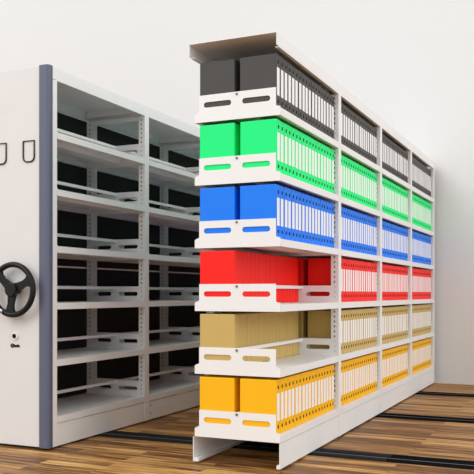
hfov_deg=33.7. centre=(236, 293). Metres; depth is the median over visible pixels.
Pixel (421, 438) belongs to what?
floor
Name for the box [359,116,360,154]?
box file
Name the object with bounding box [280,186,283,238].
box file
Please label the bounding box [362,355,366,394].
box file
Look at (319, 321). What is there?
box file
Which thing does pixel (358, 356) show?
box file
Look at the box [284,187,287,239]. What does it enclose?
box file
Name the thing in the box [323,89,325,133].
box file
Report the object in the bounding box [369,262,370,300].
box file
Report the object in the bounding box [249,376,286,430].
box file
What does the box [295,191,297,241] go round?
box file
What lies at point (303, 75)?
box file
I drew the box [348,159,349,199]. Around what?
box file
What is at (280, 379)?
box file
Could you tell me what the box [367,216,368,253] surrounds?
box file
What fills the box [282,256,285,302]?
box file
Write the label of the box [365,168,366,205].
box file
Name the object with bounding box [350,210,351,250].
box file
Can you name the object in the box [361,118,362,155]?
box file
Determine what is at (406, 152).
box file
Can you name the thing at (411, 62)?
wall
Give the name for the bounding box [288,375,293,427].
box file
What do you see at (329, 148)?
box file
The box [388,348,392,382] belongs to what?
box file
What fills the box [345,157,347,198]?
box file
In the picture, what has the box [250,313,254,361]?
box file
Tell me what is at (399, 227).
box file
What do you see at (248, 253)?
box file
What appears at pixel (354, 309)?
box file
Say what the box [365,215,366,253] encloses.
box file
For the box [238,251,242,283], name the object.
box file
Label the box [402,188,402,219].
box file
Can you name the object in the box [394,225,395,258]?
box file
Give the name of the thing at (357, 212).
box file
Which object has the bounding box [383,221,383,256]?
box file
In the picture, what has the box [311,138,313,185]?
box file
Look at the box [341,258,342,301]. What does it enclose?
box file
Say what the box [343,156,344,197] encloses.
box file
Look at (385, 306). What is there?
box file
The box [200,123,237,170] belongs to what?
box file
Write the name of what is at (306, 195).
box file
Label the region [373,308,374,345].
box file
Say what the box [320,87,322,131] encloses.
box file
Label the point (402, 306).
box file
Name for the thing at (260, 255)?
box file
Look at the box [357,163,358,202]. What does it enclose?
box file
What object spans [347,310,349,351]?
box file
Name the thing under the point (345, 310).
box file
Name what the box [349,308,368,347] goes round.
box file
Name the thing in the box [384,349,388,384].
box file
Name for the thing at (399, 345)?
box file
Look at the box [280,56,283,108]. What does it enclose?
box file
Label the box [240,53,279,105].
box file
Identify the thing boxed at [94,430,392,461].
rail
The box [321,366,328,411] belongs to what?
box file
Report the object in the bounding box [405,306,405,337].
box file
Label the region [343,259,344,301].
box file
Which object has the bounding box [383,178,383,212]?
box file
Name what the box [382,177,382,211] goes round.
box file
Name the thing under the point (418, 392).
rail
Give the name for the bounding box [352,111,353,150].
box file
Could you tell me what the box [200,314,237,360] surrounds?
box file
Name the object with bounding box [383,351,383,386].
box file
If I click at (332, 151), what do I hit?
box file
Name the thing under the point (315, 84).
box file
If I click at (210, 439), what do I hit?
shelving rack
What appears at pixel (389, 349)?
box file
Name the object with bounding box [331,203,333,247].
box file
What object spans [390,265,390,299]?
box file
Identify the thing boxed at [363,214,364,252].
box file
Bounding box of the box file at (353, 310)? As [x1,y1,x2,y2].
[341,309,354,350]
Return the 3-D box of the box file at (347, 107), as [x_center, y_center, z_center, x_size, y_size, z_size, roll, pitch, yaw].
[0.679,-1.139,5.477,0.215,0.294,0.056,0,0,24]
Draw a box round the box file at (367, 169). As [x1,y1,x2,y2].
[367,169,368,206]
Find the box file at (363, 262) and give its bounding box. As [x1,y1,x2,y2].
[363,262,364,300]
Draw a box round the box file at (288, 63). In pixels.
[287,62,290,112]
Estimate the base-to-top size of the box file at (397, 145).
0.294 m
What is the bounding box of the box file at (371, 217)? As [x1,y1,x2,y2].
[371,217,372,254]
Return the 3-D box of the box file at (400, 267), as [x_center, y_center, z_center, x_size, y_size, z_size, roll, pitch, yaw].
[1.356,-0.089,6.970,0.215,0.294,0.056,0,0,24]
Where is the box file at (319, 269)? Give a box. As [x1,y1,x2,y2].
[308,258,330,295]
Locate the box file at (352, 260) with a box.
[352,260,353,301]
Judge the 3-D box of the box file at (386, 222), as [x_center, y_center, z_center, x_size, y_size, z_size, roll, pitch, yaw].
[1.139,-0.439,6.489,0.215,0.294,0.056,0,0,24]
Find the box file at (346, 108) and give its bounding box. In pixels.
[345,106,347,146]
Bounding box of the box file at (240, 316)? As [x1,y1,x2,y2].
[208,313,242,358]
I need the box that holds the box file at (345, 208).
[345,208,346,249]
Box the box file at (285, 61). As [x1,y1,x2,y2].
[284,59,286,110]
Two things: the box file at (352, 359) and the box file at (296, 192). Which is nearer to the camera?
the box file at (296, 192)
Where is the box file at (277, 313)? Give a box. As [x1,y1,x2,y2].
[276,312,279,358]
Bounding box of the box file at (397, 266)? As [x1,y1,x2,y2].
[397,266,398,299]
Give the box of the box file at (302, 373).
[299,372,304,423]
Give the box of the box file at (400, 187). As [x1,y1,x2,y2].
[400,187,401,219]
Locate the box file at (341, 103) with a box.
[341,103,342,143]
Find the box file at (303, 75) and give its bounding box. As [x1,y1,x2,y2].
[302,73,304,121]
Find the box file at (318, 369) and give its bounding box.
[314,368,319,416]
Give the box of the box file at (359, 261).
[359,261,360,300]
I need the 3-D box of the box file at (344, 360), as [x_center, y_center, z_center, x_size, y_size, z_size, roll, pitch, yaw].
[0.680,0.611,5.476,0.215,0.294,0.056,0,0,24]
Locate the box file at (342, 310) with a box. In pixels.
[342,310,344,353]
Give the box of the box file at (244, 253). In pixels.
[242,251,246,296]
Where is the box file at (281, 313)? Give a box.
[280,312,282,357]
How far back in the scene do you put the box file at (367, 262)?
5.89 m
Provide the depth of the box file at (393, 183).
6.65 m
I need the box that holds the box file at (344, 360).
[344,360,349,402]
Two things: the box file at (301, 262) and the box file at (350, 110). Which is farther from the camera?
the box file at (350, 110)
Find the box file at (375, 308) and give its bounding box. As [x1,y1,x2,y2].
[375,308,376,345]
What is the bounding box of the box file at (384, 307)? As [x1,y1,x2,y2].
[384,307,385,342]
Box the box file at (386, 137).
[386,137,387,170]
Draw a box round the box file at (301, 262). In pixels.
[298,259,304,285]
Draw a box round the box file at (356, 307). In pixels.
[356,307,382,343]
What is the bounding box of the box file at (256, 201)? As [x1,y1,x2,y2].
[240,184,279,236]
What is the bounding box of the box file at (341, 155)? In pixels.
[341,155,342,196]
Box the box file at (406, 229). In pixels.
[406,229,407,260]
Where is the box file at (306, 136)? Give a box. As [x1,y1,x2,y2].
[305,135,307,182]
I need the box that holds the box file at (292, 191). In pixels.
[291,189,294,240]
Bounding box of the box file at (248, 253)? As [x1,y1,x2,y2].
[247,252,250,296]
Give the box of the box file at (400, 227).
[400,227,401,259]
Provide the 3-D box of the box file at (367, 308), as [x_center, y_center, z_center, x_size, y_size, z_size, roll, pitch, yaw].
[0.916,0.261,5.998,0.215,0.294,0.056,0,0,24]
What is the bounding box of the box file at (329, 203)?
[329,203,330,246]
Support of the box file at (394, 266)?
on the shelving rack at (210, 439)
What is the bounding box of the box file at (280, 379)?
[245,377,283,432]
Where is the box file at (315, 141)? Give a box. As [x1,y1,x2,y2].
[314,140,316,186]
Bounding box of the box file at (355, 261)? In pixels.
[354,260,356,301]
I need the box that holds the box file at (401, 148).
[401,148,401,179]
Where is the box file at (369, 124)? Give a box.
[369,124,370,160]
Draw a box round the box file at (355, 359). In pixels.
[351,358,356,399]
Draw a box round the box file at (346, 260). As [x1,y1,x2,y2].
[345,259,347,301]
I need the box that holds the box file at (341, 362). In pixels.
[341,362,342,405]
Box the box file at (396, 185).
[396,185,397,217]
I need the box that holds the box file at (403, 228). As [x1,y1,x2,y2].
[403,228,404,259]
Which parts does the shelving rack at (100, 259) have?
panel, edge trim, panel, panel, rail, rail, rail, rail, rail, rail, panel, shelf, shelf, shelf, shelf, shelf, shelf, panel, panel, shelf, shelf, shelf, rail, rail, rail, rail, shelf, shelf, rail, rail, shelf, panel, shelf, shelf, shelf, panel, panel, panel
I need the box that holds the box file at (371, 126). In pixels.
[371,126,372,161]
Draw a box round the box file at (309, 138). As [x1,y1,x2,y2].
[308,136,310,184]
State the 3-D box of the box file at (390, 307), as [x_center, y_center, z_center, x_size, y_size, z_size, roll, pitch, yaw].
[1.187,0.261,6.596,0.215,0.294,0.056,0,0,24]
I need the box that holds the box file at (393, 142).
[393,142,393,174]
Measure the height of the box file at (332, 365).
0.294 m
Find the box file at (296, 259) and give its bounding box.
[295,258,297,301]
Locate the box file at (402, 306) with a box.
[402,306,403,338]
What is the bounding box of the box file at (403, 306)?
[403,306,404,338]
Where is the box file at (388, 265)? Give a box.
[388,265,389,299]
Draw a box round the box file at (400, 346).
[400,346,401,378]
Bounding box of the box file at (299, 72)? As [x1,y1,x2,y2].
[298,70,301,119]
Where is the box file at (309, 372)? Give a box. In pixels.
[305,371,310,419]
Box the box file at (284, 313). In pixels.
[283,312,285,357]
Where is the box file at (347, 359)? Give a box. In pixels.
[347,359,351,401]
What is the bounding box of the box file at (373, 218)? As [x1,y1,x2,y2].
[373,218,374,254]
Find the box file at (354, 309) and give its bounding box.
[354,309,356,350]
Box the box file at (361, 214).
[361,214,362,252]
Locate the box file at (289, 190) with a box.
[288,188,290,239]
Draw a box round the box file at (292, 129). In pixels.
[291,127,294,177]
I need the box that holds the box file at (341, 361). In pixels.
[341,361,344,404]
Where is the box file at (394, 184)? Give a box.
[394,184,395,216]
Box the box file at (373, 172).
[373,172,374,208]
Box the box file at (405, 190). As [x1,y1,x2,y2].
[405,190,405,220]
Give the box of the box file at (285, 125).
[284,123,287,175]
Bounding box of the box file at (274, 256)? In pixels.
[273,255,275,283]
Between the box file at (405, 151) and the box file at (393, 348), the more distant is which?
the box file at (405, 151)
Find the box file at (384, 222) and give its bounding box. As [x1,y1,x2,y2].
[384,222,385,256]
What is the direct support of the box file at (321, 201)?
on the shelving rack at (210, 439)
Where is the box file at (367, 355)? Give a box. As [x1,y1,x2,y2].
[367,355,368,393]
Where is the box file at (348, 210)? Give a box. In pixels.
[347,209,349,250]
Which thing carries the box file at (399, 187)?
on the shelving rack at (210, 439)
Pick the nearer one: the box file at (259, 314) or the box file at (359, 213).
the box file at (259, 314)
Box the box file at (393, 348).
[393,348,394,381]
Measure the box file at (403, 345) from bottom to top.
0.294 m
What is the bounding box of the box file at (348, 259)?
[348,259,349,301]
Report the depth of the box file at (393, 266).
6.64 m
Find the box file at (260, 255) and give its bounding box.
[258,253,261,296]
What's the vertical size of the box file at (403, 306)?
0.294 m
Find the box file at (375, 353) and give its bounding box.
[375,353,376,390]
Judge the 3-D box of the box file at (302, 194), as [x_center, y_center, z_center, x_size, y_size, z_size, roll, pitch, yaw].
[0.291,-0.439,4.620,0.215,0.294,0.056,0,0,24]
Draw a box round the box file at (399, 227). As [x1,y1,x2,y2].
[399,227,399,259]
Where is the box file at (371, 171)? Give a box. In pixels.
[371,171,372,208]
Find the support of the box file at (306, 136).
on the shelving rack at (210, 439)
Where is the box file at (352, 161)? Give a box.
[352,161,353,200]
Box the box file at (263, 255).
[262,254,265,296]
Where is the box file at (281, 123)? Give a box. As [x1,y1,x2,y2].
[280,121,283,173]
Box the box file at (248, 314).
[240,313,250,360]
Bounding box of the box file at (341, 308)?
[341,308,366,347]
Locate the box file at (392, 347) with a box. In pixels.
[392,347,395,381]
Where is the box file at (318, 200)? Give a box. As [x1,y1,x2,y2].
[317,198,319,244]
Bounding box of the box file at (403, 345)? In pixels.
[403,345,404,377]
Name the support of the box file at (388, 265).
on the shelving rack at (210, 439)
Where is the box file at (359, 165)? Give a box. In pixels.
[359,165,360,203]
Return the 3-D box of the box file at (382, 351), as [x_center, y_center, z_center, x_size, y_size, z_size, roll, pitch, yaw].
[1.067,0.611,6.329,0.215,0.294,0.056,0,0,24]
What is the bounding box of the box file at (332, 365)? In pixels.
[329,364,333,409]
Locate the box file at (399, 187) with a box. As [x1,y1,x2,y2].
[399,187,399,218]
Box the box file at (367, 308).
[367,308,370,346]
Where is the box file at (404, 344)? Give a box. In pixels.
[404,344,407,376]
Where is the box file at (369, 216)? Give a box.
[369,216,370,253]
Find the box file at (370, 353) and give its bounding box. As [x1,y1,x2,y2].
[370,353,374,390]
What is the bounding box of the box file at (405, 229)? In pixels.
[405,229,405,260]
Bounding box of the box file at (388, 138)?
[388,138,389,171]
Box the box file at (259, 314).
[227,312,261,361]
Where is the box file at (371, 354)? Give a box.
[371,354,372,391]
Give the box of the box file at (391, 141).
[391,141,392,173]
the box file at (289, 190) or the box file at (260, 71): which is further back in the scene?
the box file at (289, 190)
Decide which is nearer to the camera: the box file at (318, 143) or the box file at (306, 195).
the box file at (306, 195)
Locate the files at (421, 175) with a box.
[205,61,430,410]
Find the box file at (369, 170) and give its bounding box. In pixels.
[369,170,370,207]
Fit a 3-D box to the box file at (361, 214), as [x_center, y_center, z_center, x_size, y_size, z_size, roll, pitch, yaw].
[0.822,-0.439,5.790,0.215,0.294,0.056,0,0,24]
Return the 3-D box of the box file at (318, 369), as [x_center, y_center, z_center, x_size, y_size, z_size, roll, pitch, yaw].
[0.410,0.611,4.880,0.215,0.294,0.056,0,0,24]
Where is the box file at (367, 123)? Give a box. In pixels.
[367,123,368,159]
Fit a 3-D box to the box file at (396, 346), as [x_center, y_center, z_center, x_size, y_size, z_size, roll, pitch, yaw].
[1.309,0.611,6.862,0.215,0.294,0.056,0,0,24]
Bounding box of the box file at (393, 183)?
[393,183,393,216]
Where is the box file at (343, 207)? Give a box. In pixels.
[343,207,344,249]
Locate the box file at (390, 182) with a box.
[390,182,390,214]
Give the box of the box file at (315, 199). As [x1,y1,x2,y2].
[314,197,316,244]
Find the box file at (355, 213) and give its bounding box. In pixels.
[354,211,356,251]
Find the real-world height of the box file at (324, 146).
0.294 m
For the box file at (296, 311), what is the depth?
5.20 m
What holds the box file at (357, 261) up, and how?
on the shelving rack at (210, 439)
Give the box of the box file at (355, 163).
[354,162,356,201]
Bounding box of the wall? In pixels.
[0,0,473,384]
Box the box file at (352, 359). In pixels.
[352,359,353,400]
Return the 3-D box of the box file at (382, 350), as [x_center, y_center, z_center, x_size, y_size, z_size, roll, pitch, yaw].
[1.114,0.611,6.436,0.215,0.294,0.056,0,0,24]
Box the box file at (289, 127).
[288,125,290,176]
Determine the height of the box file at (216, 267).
0.294 m
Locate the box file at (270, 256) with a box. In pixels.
[269,255,272,295]
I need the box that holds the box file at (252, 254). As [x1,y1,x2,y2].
[250,252,254,296]
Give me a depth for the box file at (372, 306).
6.79 m
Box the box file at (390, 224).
[390,224,390,257]
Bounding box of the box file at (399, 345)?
[399,345,402,377]
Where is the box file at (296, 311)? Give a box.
[296,311,297,354]
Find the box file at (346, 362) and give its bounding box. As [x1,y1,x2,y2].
[345,361,347,403]
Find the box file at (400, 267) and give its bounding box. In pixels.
[400,267,401,299]
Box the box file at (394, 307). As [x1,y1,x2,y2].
[394,307,395,340]
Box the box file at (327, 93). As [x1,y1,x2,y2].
[326,91,328,135]
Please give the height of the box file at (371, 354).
0.294 m
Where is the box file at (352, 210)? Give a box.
[352,210,353,250]
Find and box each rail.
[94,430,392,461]
[374,413,473,423]
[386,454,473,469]
[415,391,473,396]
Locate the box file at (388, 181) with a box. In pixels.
[388,181,389,214]
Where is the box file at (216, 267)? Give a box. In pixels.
[200,250,238,296]
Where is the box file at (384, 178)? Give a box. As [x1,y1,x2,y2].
[384,178,385,213]
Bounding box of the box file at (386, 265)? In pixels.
[386,265,387,299]
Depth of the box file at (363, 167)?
5.79 m
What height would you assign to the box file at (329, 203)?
0.294 m
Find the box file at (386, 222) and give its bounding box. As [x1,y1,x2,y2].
[386,222,387,256]
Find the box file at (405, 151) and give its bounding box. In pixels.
[405,151,405,181]
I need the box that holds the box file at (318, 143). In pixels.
[317,141,319,187]
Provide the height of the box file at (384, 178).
0.294 m
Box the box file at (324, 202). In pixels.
[323,200,325,246]
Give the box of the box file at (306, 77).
[305,75,307,122]
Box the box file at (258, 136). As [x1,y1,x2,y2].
[240,119,279,170]
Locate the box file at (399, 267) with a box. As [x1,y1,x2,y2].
[399,267,399,299]
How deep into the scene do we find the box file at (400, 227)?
6.91 m
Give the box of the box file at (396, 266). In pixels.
[396,266,396,299]
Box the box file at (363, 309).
[363,309,364,348]
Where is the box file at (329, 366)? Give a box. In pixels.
[325,365,330,410]
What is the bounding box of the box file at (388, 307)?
[388,307,389,342]
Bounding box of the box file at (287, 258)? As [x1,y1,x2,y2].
[286,257,289,301]
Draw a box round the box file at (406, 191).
[406,191,407,221]
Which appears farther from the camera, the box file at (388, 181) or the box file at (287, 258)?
the box file at (388, 181)
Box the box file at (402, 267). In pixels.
[402,267,402,299]
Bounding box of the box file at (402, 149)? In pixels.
[402,149,402,179]
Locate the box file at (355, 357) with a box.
[355,357,360,397]
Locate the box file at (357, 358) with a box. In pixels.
[357,358,358,398]
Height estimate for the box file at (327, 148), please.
0.294 m
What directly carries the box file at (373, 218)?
on the shelving rack at (210, 439)
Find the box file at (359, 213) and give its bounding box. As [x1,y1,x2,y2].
[359,213,360,252]
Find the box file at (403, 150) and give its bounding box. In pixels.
[403,150,404,180]
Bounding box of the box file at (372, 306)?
[372,306,397,340]
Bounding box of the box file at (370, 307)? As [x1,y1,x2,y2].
[370,307,383,343]
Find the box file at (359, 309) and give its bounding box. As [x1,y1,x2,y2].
[359,309,360,349]
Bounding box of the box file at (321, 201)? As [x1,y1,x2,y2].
[320,199,322,245]
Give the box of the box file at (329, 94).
[329,94,330,136]
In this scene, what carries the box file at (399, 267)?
on the shelving rack at (210, 439)
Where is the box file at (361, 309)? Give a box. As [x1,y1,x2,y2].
[361,309,362,348]
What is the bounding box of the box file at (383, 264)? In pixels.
[382,264,384,300]
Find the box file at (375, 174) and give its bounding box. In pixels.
[375,174,376,209]
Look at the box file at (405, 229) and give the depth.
7.08 m
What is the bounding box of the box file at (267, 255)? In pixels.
[266,254,268,296]
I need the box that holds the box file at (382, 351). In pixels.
[382,351,382,386]
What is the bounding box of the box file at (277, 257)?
[276,255,279,302]
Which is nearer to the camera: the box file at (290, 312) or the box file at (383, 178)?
the box file at (290, 312)
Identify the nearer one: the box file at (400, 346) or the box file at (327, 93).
the box file at (327, 93)
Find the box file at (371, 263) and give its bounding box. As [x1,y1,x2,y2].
[371,263,372,300]
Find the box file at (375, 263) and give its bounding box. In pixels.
[375,263,376,300]
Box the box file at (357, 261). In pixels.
[357,261,358,300]
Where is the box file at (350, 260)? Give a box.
[350,260,351,301]
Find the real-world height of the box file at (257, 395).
0.294 m
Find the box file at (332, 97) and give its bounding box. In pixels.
[331,95,333,138]
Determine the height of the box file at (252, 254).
0.294 m
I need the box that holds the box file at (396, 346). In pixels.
[396,346,398,380]
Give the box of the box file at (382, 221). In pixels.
[382,221,382,256]
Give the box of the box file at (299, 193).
[298,192,300,241]
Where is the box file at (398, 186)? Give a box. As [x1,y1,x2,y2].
[398,186,398,218]
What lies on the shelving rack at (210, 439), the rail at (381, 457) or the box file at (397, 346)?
the box file at (397, 346)
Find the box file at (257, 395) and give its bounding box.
[240,378,279,433]
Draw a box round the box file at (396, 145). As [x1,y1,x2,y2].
[396,145,396,176]
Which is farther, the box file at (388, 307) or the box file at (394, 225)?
the box file at (394, 225)
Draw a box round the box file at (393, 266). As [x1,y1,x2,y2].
[393,266,393,299]
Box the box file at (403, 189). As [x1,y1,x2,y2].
[403,189,404,220]
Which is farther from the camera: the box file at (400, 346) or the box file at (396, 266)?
the box file at (400, 346)
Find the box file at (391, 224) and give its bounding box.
[391,224,392,257]
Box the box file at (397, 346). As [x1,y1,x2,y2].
[397,346,399,379]
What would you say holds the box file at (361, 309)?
on the shelving rack at (210, 439)
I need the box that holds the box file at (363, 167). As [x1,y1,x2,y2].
[363,167,364,204]
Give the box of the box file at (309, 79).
[308,78,310,124]
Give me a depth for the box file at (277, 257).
4.88 m
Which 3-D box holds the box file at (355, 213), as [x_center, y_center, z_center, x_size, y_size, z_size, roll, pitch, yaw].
[0.750,-0.439,5.634,0.215,0.294,0.056,0,0,24]
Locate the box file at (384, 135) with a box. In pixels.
[384,135,385,169]
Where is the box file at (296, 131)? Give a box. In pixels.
[295,129,297,179]
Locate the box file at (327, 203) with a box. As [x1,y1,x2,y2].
[326,201,328,246]
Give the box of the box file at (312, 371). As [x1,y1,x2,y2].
[307,370,313,418]
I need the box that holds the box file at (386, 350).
[386,350,387,385]
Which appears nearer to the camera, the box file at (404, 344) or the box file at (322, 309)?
the box file at (322, 309)
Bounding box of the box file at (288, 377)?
[284,376,290,429]
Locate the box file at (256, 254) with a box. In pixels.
[255,253,258,296]
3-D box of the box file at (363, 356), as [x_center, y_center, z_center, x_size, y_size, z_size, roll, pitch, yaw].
[0.845,0.611,5.842,0.215,0.294,0.056,0,0,24]
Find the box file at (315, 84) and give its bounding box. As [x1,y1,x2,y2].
[314,82,316,128]
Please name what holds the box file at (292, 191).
on the shelving rack at (210, 439)
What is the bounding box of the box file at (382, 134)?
[382,134,382,167]
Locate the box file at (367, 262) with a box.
[367,262,368,300]
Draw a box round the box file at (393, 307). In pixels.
[393,307,393,340]
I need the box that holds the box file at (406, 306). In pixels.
[406,306,407,337]
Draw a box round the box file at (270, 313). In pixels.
[269,312,272,359]
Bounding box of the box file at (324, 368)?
[323,367,325,413]
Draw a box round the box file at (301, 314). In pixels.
[298,310,304,337]
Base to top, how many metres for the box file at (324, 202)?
0.294 m
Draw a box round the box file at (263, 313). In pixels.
[246,312,265,361]
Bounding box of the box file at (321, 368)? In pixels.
[318,367,322,414]
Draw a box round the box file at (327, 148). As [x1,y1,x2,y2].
[326,146,328,190]
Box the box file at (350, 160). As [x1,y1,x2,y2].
[350,160,351,199]
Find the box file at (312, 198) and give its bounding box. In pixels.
[311,196,313,243]
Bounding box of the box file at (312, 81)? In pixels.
[311,80,313,126]
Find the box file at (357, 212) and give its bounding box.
[357,212,358,251]
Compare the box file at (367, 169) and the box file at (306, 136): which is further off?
the box file at (367, 169)
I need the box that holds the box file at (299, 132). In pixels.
[298,131,300,180]
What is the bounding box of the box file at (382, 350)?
[382,350,385,385]
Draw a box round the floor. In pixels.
[0,383,473,473]
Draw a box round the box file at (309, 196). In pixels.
[308,195,310,243]
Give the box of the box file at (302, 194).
[301,193,304,242]
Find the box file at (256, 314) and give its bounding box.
[255,313,257,361]
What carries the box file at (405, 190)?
on the shelving rack at (210, 439)
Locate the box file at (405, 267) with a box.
[405,267,405,299]
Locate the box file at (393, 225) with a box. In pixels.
[393,225,393,257]
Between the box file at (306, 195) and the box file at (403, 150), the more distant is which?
the box file at (403, 150)
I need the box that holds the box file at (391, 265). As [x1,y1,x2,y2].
[391,265,392,299]
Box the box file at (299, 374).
[296,373,300,424]
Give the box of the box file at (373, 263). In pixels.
[373,263,374,300]
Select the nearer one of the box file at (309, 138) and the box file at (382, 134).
the box file at (309, 138)
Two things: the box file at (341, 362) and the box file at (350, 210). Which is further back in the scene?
the box file at (350, 210)
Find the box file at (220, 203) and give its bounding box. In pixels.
[200,187,237,233]
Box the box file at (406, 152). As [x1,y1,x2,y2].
[406,152,407,182]
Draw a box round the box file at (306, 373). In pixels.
[303,371,307,421]
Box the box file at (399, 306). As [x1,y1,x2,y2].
[399,306,400,339]
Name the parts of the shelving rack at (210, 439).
panel, shelf, shelf, shelf, rail, rail, shelf, panel, shelf, shelf, shelf, shelf, shelf, shelf, shelf, shelf, panel, shelf, shelf, panel, shelf, shelf, shelf, shelf, panel, shelf, shelf, shelf, shelf, shelf, shelf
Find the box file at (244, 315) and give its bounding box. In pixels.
[215,313,246,360]
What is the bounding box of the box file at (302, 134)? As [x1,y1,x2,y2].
[301,133,304,181]
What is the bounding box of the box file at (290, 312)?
[289,311,291,355]
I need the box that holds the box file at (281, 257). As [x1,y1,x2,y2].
[280,256,282,302]
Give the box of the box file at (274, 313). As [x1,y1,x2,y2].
[273,312,275,348]
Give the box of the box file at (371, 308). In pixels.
[371,308,372,346]
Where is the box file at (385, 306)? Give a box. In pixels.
[385,306,398,339]
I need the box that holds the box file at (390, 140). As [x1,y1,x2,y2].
[390,140,390,172]
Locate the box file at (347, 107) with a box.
[347,107,349,147]
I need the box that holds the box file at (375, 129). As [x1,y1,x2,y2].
[375,129,376,164]
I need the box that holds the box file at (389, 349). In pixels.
[389,349,390,383]
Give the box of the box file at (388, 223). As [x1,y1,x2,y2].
[388,223,389,257]
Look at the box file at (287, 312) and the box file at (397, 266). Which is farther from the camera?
the box file at (397, 266)
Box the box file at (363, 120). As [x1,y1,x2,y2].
[363,120,364,156]
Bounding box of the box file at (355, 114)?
[354,113,356,152]
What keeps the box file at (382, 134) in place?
on the shelving rack at (210, 439)
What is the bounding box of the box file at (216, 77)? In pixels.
[200,59,237,107]
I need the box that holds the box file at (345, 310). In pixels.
[345,310,346,352]
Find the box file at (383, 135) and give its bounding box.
[383,135,383,168]
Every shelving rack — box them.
[0,64,244,448]
[189,31,433,469]
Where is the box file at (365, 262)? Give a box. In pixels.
[365,262,366,300]
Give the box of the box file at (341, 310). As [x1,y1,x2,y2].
[341,310,342,353]
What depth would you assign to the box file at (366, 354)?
5.95 m
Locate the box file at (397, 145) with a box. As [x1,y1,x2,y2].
[397,145,398,177]
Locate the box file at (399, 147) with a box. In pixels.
[399,147,400,178]
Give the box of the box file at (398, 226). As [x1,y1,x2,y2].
[398,226,398,258]
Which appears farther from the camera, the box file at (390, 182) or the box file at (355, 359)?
the box file at (390, 182)
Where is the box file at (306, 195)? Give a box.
[305,194,307,242]
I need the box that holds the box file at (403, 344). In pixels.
[403,344,405,376]
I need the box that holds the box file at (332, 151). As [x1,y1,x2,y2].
[331,149,333,192]
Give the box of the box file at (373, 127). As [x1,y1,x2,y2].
[373,127,374,162]
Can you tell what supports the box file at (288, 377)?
on the shelving rack at (210, 439)
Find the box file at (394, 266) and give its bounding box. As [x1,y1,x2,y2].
[394,266,395,299]
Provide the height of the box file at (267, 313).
0.294 m
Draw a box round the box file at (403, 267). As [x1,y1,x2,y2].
[403,267,404,299]
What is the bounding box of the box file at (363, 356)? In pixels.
[363,356,364,395]
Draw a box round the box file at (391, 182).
[391,182,392,215]
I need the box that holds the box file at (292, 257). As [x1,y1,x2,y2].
[292,257,294,301]
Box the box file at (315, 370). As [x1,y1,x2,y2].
[310,369,316,417]
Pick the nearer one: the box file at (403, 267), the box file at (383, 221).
the box file at (383, 221)
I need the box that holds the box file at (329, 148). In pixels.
[329,148,330,191]
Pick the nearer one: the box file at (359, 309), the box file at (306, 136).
the box file at (306, 136)
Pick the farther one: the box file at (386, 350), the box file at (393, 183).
the box file at (393, 183)
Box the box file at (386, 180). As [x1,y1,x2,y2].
[386,180,387,213]
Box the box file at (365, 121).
[365,121,366,158]
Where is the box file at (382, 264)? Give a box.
[382,264,382,299]
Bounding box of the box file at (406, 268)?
[406,268,407,299]
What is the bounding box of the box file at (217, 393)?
[200,376,237,423]
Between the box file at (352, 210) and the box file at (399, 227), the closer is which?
the box file at (352, 210)
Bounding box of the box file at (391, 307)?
[391,307,392,341]
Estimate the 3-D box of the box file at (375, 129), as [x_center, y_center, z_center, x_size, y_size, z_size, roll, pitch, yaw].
[0.987,-1.139,6.155,0.215,0.294,0.056,0,0,24]
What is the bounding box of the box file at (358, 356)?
[358,356,362,396]
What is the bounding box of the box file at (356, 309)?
[356,309,358,349]
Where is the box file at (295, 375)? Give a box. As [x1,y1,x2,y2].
[292,374,297,426]
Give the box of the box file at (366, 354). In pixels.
[366,354,370,392]
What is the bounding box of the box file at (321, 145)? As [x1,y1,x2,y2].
[320,143,322,188]
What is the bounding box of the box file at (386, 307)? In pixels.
[386,307,387,342]
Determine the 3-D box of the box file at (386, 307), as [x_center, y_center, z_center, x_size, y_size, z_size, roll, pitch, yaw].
[1.138,0.261,6.490,0.215,0.294,0.056,0,0,24]
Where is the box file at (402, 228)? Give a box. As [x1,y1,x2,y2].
[402,228,402,259]
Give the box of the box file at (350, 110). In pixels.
[350,110,351,149]
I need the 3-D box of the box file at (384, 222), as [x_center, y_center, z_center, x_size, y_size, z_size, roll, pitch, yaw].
[1.115,-0.439,6.436,0.215,0.294,0.056,0,0,24]
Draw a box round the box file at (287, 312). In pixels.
[286,311,288,356]
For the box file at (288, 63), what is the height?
0.294 m
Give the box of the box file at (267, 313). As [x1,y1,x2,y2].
[265,312,268,360]
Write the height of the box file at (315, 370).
0.294 m
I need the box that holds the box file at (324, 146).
[323,145,325,189]
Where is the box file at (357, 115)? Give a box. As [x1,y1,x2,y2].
[357,115,358,153]
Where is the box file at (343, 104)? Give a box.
[343,104,344,144]
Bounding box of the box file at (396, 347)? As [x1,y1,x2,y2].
[396,347,396,380]
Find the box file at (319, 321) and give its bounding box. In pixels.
[308,310,330,348]
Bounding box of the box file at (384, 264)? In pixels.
[384,264,385,299]
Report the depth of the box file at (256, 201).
4.22 m
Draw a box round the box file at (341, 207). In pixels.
[341,207,342,249]
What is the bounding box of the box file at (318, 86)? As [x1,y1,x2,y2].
[317,84,319,130]
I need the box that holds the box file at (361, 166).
[361,166,362,204]
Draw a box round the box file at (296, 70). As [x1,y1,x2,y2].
[295,68,297,116]
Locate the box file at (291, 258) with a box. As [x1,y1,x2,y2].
[290,257,292,301]
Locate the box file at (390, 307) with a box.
[390,307,390,341]
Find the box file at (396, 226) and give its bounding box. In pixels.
[396,226,397,258]
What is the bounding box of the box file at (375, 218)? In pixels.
[375,218,376,255]
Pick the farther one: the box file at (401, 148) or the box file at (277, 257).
the box file at (401, 148)
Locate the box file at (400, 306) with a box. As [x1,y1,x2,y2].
[400,306,401,339]
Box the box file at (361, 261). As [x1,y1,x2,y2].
[361,261,362,300]
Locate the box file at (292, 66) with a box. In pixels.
[291,65,294,115]
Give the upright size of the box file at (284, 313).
0.294 m
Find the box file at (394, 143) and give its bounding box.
[394,143,395,175]
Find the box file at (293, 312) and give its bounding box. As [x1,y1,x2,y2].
[292,311,295,355]

